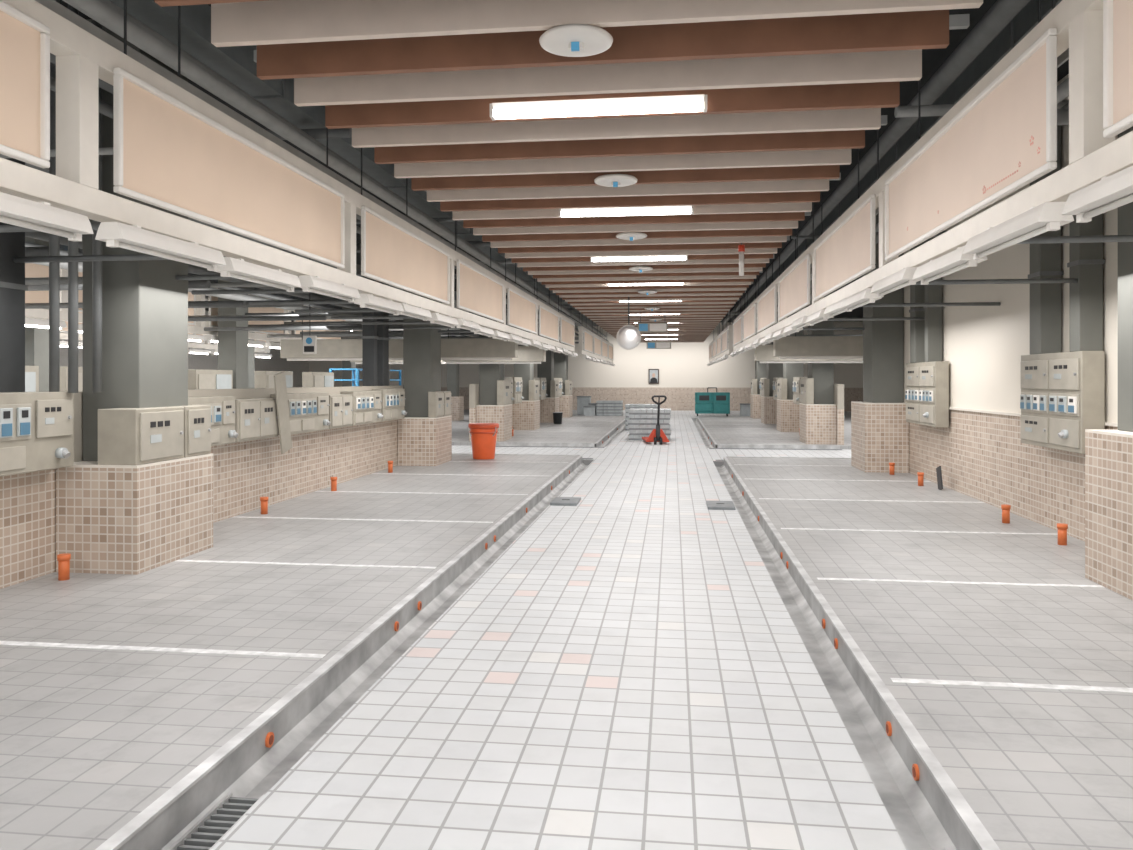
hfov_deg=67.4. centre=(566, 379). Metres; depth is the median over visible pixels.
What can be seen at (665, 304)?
ceiling slat
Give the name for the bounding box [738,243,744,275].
lamp
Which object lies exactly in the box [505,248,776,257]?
ceiling slat
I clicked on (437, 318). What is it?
batten
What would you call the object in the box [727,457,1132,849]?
floor
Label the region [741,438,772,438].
floor line
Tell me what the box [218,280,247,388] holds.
column
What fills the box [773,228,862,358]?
cross beam
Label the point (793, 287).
sign panel
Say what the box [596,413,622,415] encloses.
pallet
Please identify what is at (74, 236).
socket
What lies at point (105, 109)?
pipe
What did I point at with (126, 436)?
electrical box
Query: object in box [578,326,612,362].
gantry
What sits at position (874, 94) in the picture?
ceiling slat
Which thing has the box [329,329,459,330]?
pipe
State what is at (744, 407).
crate
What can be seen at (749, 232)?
ceiling slat
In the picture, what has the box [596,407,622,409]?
pallet
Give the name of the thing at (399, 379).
rack
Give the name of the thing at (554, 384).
base cabinet
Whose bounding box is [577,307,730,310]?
ceiling slat
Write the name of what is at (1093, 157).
support frame
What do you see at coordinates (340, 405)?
upper cabinet
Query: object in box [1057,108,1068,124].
pipe
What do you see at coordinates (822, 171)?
ceiling slat
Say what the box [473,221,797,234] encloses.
ceiling slat
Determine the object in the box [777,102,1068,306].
pipe
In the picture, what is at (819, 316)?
batten
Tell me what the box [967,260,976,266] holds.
socket
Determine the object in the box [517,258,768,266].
ceiling slat
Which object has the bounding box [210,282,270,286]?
pipe
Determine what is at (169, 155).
sign panel
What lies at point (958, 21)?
bracket
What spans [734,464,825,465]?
floor line
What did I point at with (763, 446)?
curb
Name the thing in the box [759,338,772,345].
batten
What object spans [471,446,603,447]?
drain
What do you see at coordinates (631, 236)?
round ceiling fixture
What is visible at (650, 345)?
hanging sign
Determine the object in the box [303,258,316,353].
sign
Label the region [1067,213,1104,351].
duct
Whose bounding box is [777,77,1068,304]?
pipe
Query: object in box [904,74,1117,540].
wall
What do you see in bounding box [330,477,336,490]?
pipe stub
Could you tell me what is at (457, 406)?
column
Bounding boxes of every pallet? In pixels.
[596,401,622,403]
[596,404,622,406]
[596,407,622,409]
[596,410,622,413]
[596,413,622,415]
[625,404,657,408]
[627,418,669,424]
[628,408,670,414]
[628,423,669,429]
[628,433,669,439]
[629,414,670,419]
[629,428,670,434]
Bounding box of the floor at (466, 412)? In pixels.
[464,410,625,415]
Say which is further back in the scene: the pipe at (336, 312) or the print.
the pipe at (336, 312)
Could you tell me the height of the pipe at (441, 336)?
0.087 m
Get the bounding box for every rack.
[329,368,361,385]
[358,370,400,385]
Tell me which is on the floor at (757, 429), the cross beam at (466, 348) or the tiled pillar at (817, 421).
the tiled pillar at (817, 421)
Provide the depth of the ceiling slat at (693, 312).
24.52 m
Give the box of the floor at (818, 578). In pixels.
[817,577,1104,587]
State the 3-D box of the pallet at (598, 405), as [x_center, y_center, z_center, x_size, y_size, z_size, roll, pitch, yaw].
[1.917,1.125,37.551,1.108,0.134,1.000,0,0,7]
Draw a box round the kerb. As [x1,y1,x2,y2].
[452,453,579,455]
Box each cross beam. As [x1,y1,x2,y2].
[280,241,517,360]
[350,265,545,363]
[755,259,862,362]
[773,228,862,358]
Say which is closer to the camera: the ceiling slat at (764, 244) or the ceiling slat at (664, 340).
the ceiling slat at (764, 244)
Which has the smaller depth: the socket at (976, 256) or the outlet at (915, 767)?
the outlet at (915, 767)
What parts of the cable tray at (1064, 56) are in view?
hanger rod, hanger rod, hanger rod, hanger rod, hanger rod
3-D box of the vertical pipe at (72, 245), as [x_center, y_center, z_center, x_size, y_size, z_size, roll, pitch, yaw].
[-3.816,-1.450,6.573,0.068,3.100,0.068,0,0,7]
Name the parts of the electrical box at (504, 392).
cabinet door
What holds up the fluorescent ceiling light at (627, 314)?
attached to the ceiling slat at (693, 312)
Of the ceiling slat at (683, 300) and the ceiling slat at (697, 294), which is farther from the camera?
the ceiling slat at (683, 300)
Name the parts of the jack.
frame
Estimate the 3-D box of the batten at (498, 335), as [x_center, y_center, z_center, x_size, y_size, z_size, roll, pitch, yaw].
[-1.125,-0.751,14.370,0.158,0.143,1.020,0,0,7]
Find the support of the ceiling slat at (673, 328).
hanging from the rail
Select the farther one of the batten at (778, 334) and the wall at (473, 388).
the wall at (473, 388)
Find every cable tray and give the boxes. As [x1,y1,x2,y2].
[25,162,507,324]
[35,0,607,340]
[719,0,1068,333]
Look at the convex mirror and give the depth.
19.52 m
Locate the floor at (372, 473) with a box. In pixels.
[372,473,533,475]
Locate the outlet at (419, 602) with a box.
[418,601,421,609]
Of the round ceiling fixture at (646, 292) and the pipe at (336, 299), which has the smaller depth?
the pipe at (336, 299)
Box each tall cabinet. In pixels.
[25,366,38,391]
[60,366,82,391]
[188,369,232,389]
[255,371,292,387]
[302,372,333,386]
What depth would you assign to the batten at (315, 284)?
7.08 m
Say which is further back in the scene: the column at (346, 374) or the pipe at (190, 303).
the column at (346, 374)
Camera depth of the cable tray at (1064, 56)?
7.28 m
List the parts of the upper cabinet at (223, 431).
plate, cabinet door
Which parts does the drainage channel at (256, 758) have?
frame, drain grate, frame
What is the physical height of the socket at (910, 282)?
0.040 m
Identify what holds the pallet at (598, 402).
on the pallet at (598, 405)
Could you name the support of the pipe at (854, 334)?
attached to the support frame at (1093, 157)
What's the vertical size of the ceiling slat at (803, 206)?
0.260 m
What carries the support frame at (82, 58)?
hanging from the ceiling
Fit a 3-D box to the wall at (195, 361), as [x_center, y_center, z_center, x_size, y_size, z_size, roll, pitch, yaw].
[-17.396,-0.600,22.930,0.200,4.800,49.200,0,0,7]
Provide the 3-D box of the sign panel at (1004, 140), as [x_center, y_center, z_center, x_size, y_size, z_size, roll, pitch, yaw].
[2.471,-1.320,5.517,0.040,0.660,3.100,0,0,7]
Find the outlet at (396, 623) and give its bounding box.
[394,621,398,630]
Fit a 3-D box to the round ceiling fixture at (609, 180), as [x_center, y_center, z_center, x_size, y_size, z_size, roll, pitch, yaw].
[0.464,-1.853,8.004,0.410,0.085,0.410,0,0,7]
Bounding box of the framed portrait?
[649,369,658,383]
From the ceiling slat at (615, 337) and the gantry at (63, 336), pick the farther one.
the ceiling slat at (615, 337)
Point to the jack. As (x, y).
(657, 435)
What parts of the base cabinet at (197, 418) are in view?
label plate, cabinet door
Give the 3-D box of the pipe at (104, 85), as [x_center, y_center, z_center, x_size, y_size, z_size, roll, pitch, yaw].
[-1.804,-2.250,19.473,0.154,0.154,45.800,0,0,7]
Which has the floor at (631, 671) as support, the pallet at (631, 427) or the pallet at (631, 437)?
the pallet at (631, 437)
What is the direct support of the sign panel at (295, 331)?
attached to the gantry at (198, 328)
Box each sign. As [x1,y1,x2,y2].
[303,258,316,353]
[638,312,667,331]
[647,328,670,348]
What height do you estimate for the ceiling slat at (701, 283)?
0.260 m
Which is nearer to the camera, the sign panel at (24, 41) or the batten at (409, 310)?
the sign panel at (24, 41)
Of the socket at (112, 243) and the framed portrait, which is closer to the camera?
the socket at (112, 243)
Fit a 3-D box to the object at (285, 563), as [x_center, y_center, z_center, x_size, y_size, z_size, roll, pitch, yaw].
[-2.169,1.518,7.012,2.240,0.003,0.060,0,0,7]
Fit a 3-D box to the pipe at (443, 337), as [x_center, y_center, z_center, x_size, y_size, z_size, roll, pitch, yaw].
[-1.746,-0.900,18.156,1.840,0.042,0.042,0,0,7]
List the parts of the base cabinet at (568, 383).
cabinet door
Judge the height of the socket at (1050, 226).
0.040 m
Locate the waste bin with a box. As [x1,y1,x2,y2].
[553,412,562,423]
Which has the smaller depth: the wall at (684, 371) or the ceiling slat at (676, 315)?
the ceiling slat at (676, 315)
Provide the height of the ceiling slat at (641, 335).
0.260 m
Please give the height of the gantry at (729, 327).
2.150 m
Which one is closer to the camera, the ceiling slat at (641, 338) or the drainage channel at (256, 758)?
the drainage channel at (256, 758)
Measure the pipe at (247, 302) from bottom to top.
0.087 m
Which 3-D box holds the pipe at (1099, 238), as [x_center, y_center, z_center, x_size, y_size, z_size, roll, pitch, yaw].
[3.581,-0.900,5.398,1.910,0.042,0.042,0,0,7]
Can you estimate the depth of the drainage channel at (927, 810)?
4.11 m
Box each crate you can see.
[577,396,590,413]
[583,406,596,415]
[740,403,749,415]
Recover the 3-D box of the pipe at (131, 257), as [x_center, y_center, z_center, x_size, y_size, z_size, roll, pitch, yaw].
[-3.232,-0.900,6.248,1.840,0.042,0.042,0,0,7]
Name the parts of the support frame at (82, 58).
post, hanger rod, rail, post, hanger rod, post, hanger rod, post, post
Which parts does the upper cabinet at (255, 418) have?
label plate, door, door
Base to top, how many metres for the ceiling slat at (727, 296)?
0.260 m
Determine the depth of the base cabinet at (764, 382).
29.42 m
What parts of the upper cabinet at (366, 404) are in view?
plate, plate, cabinet door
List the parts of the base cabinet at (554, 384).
cabinet door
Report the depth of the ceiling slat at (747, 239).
11.90 m
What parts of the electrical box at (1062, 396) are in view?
label plate, cabinet door, cabinet door, label plate, plate, cabinet door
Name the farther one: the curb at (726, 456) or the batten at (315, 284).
the curb at (726, 456)
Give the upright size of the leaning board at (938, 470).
0.354 m
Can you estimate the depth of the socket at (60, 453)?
6.43 m
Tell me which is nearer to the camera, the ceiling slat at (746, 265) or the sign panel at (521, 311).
the ceiling slat at (746, 265)
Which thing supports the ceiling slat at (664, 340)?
hanging from the rail
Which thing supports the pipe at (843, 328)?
attached to the support frame at (1093, 157)
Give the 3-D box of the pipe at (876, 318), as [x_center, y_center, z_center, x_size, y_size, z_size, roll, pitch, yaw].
[4.472,-0.900,12.543,1.910,0.042,0.042,0,0,7]
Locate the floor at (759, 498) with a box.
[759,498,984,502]
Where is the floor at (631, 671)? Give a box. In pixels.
[211,410,905,849]
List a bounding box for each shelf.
[330,368,361,370]
[334,379,361,380]
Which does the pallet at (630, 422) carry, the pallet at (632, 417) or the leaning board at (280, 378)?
the pallet at (632, 417)
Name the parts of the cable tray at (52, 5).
hanger rod, hanger rod, hanger rod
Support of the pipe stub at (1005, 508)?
on the floor at (1040, 769)
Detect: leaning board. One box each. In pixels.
[274,371,291,453]
[936,466,942,489]
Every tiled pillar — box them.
[56,19,212,574]
[398,215,451,465]
[476,264,511,440]
[512,283,539,429]
[537,297,558,422]
[554,307,572,416]
[750,329,765,418]
[761,299,782,423]
[777,311,803,431]
[799,267,835,443]
[851,213,908,472]
[1085,126,1132,599]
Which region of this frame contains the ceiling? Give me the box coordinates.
[60,0,1068,323]
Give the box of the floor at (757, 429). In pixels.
[698,416,850,448]
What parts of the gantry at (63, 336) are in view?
sign panel, rail, sign panel, post, sign panel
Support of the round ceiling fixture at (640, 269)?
attached to the ceiling slat at (746, 265)
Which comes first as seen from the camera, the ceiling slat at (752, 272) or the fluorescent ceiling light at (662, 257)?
the fluorescent ceiling light at (662, 257)
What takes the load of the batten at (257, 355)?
hanging from the gantry at (63, 336)
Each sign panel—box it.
[0,0,49,167]
[25,263,48,302]
[78,272,195,324]
[113,67,344,268]
[209,296,284,333]
[294,311,345,338]
[361,206,449,303]
[457,259,503,322]
[507,288,536,333]
[539,305,558,340]
[560,317,574,346]
[583,330,592,352]
[733,316,742,345]
[743,303,756,339]
[757,284,776,332]
[778,254,809,320]
[814,194,875,300]
[885,28,1056,260]
[1103,0,1132,137]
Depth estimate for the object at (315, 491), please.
11.46 m
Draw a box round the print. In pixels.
[985,170,1017,190]
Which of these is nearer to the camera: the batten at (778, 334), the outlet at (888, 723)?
the outlet at (888, 723)
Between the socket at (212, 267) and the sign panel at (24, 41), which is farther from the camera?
the socket at (212, 267)
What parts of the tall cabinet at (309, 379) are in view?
cabinet door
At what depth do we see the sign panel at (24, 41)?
3.84 m
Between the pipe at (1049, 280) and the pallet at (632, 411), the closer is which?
the pipe at (1049, 280)
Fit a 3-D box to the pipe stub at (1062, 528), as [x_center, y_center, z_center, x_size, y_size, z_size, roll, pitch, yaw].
[4.576,1.425,7.844,0.090,0.190,0.090,0,0,7]
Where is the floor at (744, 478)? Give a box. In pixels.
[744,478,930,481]
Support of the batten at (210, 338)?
hanging from the gantry at (198, 328)
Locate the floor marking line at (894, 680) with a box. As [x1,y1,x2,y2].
[890,678,1132,692]
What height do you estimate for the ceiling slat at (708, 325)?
0.260 m
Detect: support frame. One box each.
[0,0,574,351]
[733,0,1132,350]
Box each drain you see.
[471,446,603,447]
[709,448,841,449]
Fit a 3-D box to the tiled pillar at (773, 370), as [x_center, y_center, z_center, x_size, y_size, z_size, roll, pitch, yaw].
[7.249,-0.730,29.883,0.690,4.500,1.100,0,0,7]
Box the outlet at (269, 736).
[265,732,273,747]
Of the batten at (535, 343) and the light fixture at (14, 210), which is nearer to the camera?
the light fixture at (14, 210)
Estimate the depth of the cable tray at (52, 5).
5.95 m
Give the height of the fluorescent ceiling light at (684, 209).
0.092 m
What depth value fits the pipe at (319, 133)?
8.51 m
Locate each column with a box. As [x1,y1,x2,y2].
[25,237,48,391]
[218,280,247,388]
[248,287,254,387]
[342,307,355,386]
[447,335,463,420]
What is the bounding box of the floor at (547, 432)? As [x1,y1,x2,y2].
[452,415,625,446]
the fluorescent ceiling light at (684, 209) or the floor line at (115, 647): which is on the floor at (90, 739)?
the floor line at (115, 647)
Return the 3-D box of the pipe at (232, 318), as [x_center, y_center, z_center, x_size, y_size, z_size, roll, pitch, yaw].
[-5.207,-0.920,12.793,3.300,0.068,0.068,0,0,7]
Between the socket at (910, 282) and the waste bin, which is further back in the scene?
the waste bin
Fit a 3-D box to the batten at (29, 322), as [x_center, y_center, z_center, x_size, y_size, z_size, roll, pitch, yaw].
[-7.196,-0.776,11.509,0.158,0.143,1.020,0,0,7]
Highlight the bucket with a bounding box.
[467,423,498,459]
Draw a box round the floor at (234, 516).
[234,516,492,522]
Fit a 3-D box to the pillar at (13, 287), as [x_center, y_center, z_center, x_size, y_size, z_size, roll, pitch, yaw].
[-4.230,-1.350,6.322,0.224,2.900,0.324,0,0,7]
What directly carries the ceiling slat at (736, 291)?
hanging from the rail
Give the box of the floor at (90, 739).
[0,454,577,849]
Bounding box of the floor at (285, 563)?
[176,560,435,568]
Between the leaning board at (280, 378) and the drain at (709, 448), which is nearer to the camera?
the leaning board at (280, 378)
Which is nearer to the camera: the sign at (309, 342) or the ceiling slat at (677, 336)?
the sign at (309, 342)
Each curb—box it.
[717,444,839,448]
[726,456,850,458]
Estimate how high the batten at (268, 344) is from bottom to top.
0.143 m
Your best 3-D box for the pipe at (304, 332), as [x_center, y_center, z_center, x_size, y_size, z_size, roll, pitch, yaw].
[-4.414,-1.060,19.144,3.300,0.087,0.087,0,0,7]
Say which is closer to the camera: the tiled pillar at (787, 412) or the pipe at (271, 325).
the pipe at (271, 325)
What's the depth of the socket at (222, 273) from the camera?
5.57 m
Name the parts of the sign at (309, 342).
rod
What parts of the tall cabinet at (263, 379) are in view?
cabinet door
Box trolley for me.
[695,387,729,415]
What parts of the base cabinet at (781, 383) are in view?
cabinet door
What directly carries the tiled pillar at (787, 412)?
on the floor at (757, 429)
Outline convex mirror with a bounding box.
[616,297,640,349]
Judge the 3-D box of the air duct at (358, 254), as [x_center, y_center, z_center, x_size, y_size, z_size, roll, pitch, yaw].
[-3.664,-2.210,19.100,0.640,0.320,44.000,0,0,7]
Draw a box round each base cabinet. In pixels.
[170,405,210,457]
[428,391,443,417]
[443,391,451,416]
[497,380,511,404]
[529,380,539,400]
[550,380,558,397]
[565,380,572,395]
[751,379,756,394]
[761,379,768,396]
[777,379,786,399]
[800,378,813,403]
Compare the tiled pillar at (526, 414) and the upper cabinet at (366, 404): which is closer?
the upper cabinet at (366, 404)
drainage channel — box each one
[95,455,587,849]
[595,419,625,446]
[693,416,716,447]
[716,457,999,849]
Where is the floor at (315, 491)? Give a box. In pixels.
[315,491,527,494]
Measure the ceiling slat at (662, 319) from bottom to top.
0.260 m
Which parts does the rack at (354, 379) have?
rack post, rack post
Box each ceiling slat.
[154,0,268,6]
[211,0,982,46]
[257,10,948,79]
[294,49,921,105]
[325,81,899,128]
[352,108,880,147]
[374,130,864,163]
[394,149,850,177]
[411,165,839,190]
[427,179,828,201]
[440,191,819,211]
[452,202,811,219]
[463,212,804,227]
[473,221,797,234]
[482,229,791,241]
[490,236,786,247]
[498,242,781,252]
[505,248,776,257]
[511,253,772,262]
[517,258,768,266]
[523,263,765,270]
[528,267,761,274]
[533,271,758,277]
[537,275,755,281]
[541,279,753,284]
[545,282,750,287]
[549,285,748,289]
[553,288,746,292]
[556,290,744,294]
[559,293,742,297]
[562,295,740,299]
[565,298,738,301]
[568,300,736,303]
[570,302,735,305]
[573,304,733,306]
[575,306,732,308]
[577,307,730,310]
[579,309,729,311]
[581,311,728,313]
[583,312,726,314]
[585,314,725,315]
[587,315,724,317]
[589,316,723,318]
[590,318,722,319]
[592,319,721,320]
[593,320,720,321]
[595,321,719,322]
[596,322,718,323]
[597,323,717,324]
[599,324,717,325]
[600,325,716,326]
[601,326,715,327]
[602,327,714,328]
[604,328,714,329]
[605,329,713,330]
[607,331,707,331]
[608,331,711,332]
[609,332,710,333]
[611,334,687,334]
[613,336,676,336]
[615,337,706,337]
[640,333,710,333]
[641,335,708,335]
[641,338,706,338]
[662,341,703,341]
[664,340,704,340]
[669,330,712,330]
[677,336,707,336]
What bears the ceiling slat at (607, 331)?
hanging from the rail
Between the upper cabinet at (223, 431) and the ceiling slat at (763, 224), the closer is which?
the upper cabinet at (223, 431)
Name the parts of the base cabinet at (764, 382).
cabinet door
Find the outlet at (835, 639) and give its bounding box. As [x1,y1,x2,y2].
[834,638,837,648]
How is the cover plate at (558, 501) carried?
on the floor at (631, 671)
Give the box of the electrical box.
[98,407,183,464]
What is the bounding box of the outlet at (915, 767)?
[912,764,919,780]
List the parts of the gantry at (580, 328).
post, rail, rail, sign panel, sign panel, sign panel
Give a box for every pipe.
[0,147,112,157]
[0,222,100,231]
[13,254,224,262]
[25,232,478,336]
[25,241,469,336]
[25,246,48,256]
[25,277,82,284]
[25,301,245,308]
[26,261,82,262]
[28,280,210,290]
[33,262,450,335]
[49,0,59,391]
[50,53,578,331]
[50,76,578,335]
[63,0,599,333]
[68,4,77,392]
[82,300,303,308]
[92,19,101,392]
[176,275,236,279]
[188,314,361,318]
[188,316,325,320]
[191,289,312,294]
[204,326,361,330]
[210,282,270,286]
[245,312,392,314]
[248,324,402,326]
[249,300,353,304]
[254,299,341,300]
[266,128,351,139]
[267,333,402,337]
[282,248,360,253]
[284,321,402,323]
[295,309,382,312]
[300,331,441,333]
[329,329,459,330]
[331,316,417,318]
[341,336,467,338]
[356,217,462,223]
[356,241,489,247]
[361,321,435,324]
[389,326,461,328]
[438,330,473,332]
[441,333,478,334]
[443,337,491,338]
[480,260,516,263]
[721,0,1029,324]
[728,312,741,314]
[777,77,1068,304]
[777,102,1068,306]
[786,334,862,336]
[791,235,820,238]
[803,327,864,329]
[825,317,924,320]
[861,302,1000,306]
[876,231,945,237]
[894,100,1068,117]
[915,278,1077,284]
[1017,235,1132,243]
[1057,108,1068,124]
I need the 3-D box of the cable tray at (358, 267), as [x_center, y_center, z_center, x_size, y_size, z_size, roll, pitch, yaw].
[-2.858,-2.410,19.504,0.260,1.180,44.000,0,0,7]
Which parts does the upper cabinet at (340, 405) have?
door, door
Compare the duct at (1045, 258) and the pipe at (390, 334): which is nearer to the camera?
the duct at (1045, 258)
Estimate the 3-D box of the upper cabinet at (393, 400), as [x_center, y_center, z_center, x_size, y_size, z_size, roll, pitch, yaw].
[-2.955,0.410,14.326,0.289,0.520,1.100,0,0,7]
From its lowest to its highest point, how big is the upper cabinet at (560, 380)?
0.750 m
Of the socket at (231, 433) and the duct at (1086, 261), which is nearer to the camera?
the duct at (1086, 261)
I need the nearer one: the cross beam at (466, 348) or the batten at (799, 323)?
the batten at (799, 323)
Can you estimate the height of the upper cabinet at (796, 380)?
0.750 m
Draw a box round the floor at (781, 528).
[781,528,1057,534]
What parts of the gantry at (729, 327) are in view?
sign panel, sign panel, sign panel, rail, rail, sign panel, post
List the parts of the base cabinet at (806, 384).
cabinet door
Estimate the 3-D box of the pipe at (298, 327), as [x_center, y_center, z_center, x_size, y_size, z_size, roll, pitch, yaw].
[-4.910,-0.920,15.174,3.300,0.068,0.068,0,0,7]
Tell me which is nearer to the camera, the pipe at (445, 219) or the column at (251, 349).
the pipe at (445, 219)
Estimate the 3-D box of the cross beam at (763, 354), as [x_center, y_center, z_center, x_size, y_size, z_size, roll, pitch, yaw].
[6.417,-1.700,19.934,3.900,2.600,0.350,0,0,7]
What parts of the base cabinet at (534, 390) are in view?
cabinet door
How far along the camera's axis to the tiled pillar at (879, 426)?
14.23 m
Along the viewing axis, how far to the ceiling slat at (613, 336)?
37.17 m
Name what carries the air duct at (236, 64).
hanging from the ceiling
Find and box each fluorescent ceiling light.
[490,94,706,120]
[559,205,693,217]
[590,255,687,261]
[607,283,684,285]
[618,300,682,301]
[627,314,680,314]
[645,339,677,339]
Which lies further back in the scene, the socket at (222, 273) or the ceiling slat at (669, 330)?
the ceiling slat at (669, 330)
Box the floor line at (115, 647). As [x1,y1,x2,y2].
[0,641,325,657]
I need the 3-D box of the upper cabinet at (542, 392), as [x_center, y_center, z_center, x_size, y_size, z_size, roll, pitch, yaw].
[-0.968,0.295,29.245,0.539,0.750,1.200,0,0,7]
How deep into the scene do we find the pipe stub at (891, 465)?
13.63 m
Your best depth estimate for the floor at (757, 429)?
24.60 m
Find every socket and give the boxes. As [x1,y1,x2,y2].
[55,448,70,458]
[68,233,81,240]
[106,239,118,247]
[207,265,216,270]
[220,271,229,276]
[228,430,237,437]
[303,287,309,291]
[323,419,330,425]
[908,279,915,284]
[923,412,928,417]
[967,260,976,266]
[973,253,983,259]
[1046,222,1059,230]
[1058,430,1068,438]
[1076,213,1091,222]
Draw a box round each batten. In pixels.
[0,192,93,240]
[25,317,66,329]
[60,340,82,347]
[78,324,82,332]
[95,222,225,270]
[188,334,204,341]
[188,348,210,354]
[205,335,217,341]
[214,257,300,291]
[248,340,265,346]
[255,353,272,357]
[265,342,279,348]
[298,275,360,302]
[354,294,403,314]
[399,303,431,320]
[427,313,458,327]
[457,318,480,331]
[471,325,494,336]
[491,330,509,340]
[507,334,522,343]
[515,338,530,346]
[529,339,541,346]
[537,343,549,350]
[546,344,555,350]
[553,347,562,352]
[561,348,568,353]
[747,342,755,349]
[753,338,762,346]
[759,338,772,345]
[764,332,775,341]
[772,328,786,339]
[783,325,802,335]
[791,316,809,329]
[805,309,828,325]
[824,298,846,317]
[841,288,881,311]
[870,267,920,296]
[912,245,986,284]
[963,202,1073,259]
[1062,165,1132,222]
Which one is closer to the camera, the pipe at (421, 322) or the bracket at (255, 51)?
the bracket at (255, 51)
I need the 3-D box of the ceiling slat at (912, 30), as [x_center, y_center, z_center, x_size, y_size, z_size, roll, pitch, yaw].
[0.117,-2.030,5.095,4.140,0.260,0.060,0,0,7]
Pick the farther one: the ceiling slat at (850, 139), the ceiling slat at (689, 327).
the ceiling slat at (689, 327)
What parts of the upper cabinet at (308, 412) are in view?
plate, plate, cabinet door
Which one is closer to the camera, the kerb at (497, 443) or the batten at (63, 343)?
the batten at (63, 343)
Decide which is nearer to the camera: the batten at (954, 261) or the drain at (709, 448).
the batten at (954, 261)
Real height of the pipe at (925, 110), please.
0.097 m
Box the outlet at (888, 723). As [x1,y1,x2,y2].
[886,721,891,735]
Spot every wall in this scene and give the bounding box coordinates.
[0,385,402,588]
[60,310,308,387]
[309,321,862,410]
[469,384,478,440]
[834,384,843,444]
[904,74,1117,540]
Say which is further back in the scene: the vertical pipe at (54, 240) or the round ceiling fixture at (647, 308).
the round ceiling fixture at (647, 308)
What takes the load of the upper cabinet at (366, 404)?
attached to the wall at (245, 472)
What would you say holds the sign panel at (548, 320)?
attached to the support frame at (82, 58)
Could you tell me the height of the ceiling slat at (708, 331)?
0.260 m
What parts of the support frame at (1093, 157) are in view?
hanger rod, post, hanger rod, post, rail, hanger rod, post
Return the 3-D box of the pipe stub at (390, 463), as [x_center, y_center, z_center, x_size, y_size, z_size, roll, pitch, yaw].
[-2.894,1.425,13.966,0.090,0.190,0.090,0,0,7]
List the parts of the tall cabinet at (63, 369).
cabinet door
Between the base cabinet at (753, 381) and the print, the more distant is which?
the base cabinet at (753, 381)
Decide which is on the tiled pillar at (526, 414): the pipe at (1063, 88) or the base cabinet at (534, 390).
the base cabinet at (534, 390)
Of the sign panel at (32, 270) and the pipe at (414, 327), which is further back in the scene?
the pipe at (414, 327)
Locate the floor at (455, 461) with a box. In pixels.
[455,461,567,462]
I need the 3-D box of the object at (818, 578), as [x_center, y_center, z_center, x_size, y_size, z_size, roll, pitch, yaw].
[2.932,1.518,6.376,2.040,0.003,0.060,0,0,7]
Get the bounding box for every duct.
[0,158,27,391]
[25,163,512,326]
[109,0,598,325]
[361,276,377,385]
[377,281,389,385]
[732,0,1061,321]
[909,241,924,362]
[923,237,943,361]
[1028,125,1063,354]
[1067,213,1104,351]
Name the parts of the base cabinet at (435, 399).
cabinet door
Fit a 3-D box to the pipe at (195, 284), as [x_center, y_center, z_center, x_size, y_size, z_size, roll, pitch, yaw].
[-5.603,-1.060,9.617,3.300,0.087,0.087,0,0,7]
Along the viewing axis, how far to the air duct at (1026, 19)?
8.66 m
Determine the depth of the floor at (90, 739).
5.18 m
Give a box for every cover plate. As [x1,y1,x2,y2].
[550,497,580,505]
[706,501,735,509]
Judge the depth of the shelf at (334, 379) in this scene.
25.00 m
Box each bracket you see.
[254,50,256,62]
[881,115,886,124]
[949,14,968,29]
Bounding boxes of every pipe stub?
[57,553,70,580]
[260,497,267,513]
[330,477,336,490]
[388,461,392,472]
[889,462,894,474]
[917,472,923,485]
[1001,504,1010,522]
[1057,523,1067,544]
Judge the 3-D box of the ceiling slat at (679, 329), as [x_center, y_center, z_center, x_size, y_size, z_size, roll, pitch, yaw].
[3.528,-2.030,32.443,4.140,0.260,0.060,0,0,7]
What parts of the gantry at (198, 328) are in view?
post, rail, post, post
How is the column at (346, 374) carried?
on the floor at (547, 432)
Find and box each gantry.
[25,248,392,341]
[60,321,270,352]
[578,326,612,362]
[709,311,732,361]
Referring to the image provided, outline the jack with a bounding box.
[642,395,668,444]
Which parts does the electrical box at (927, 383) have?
cabinet door, cabinet door, plate, cabinet door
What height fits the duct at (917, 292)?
2.540 m
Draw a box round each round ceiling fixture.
[539,24,612,56]
[594,174,636,186]
[616,232,646,240]
[629,266,652,272]
[638,290,656,294]
[644,307,659,310]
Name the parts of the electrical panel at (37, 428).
plate, label plate, cabinet door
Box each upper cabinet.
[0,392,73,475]
[188,396,237,445]
[235,398,277,441]
[270,392,330,434]
[329,394,352,428]
[341,391,382,425]
[372,389,406,420]
[504,377,513,403]
[513,377,523,403]
[539,378,547,399]
[558,378,563,396]
[773,378,778,399]
[793,377,800,404]
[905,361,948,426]
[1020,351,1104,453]
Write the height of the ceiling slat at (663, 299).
0.260 m
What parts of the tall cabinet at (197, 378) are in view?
cabinet door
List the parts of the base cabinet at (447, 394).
cabinet door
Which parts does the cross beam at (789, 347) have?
hanger rod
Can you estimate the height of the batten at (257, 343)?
0.143 m
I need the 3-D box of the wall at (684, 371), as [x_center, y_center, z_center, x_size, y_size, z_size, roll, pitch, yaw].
[0.621,-0.600,45.372,30.000,4.800,0.200,0,0,7]
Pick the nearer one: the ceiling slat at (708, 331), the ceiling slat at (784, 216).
the ceiling slat at (784, 216)
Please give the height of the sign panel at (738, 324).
0.660 m
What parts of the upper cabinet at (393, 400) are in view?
plate, plate, cabinet door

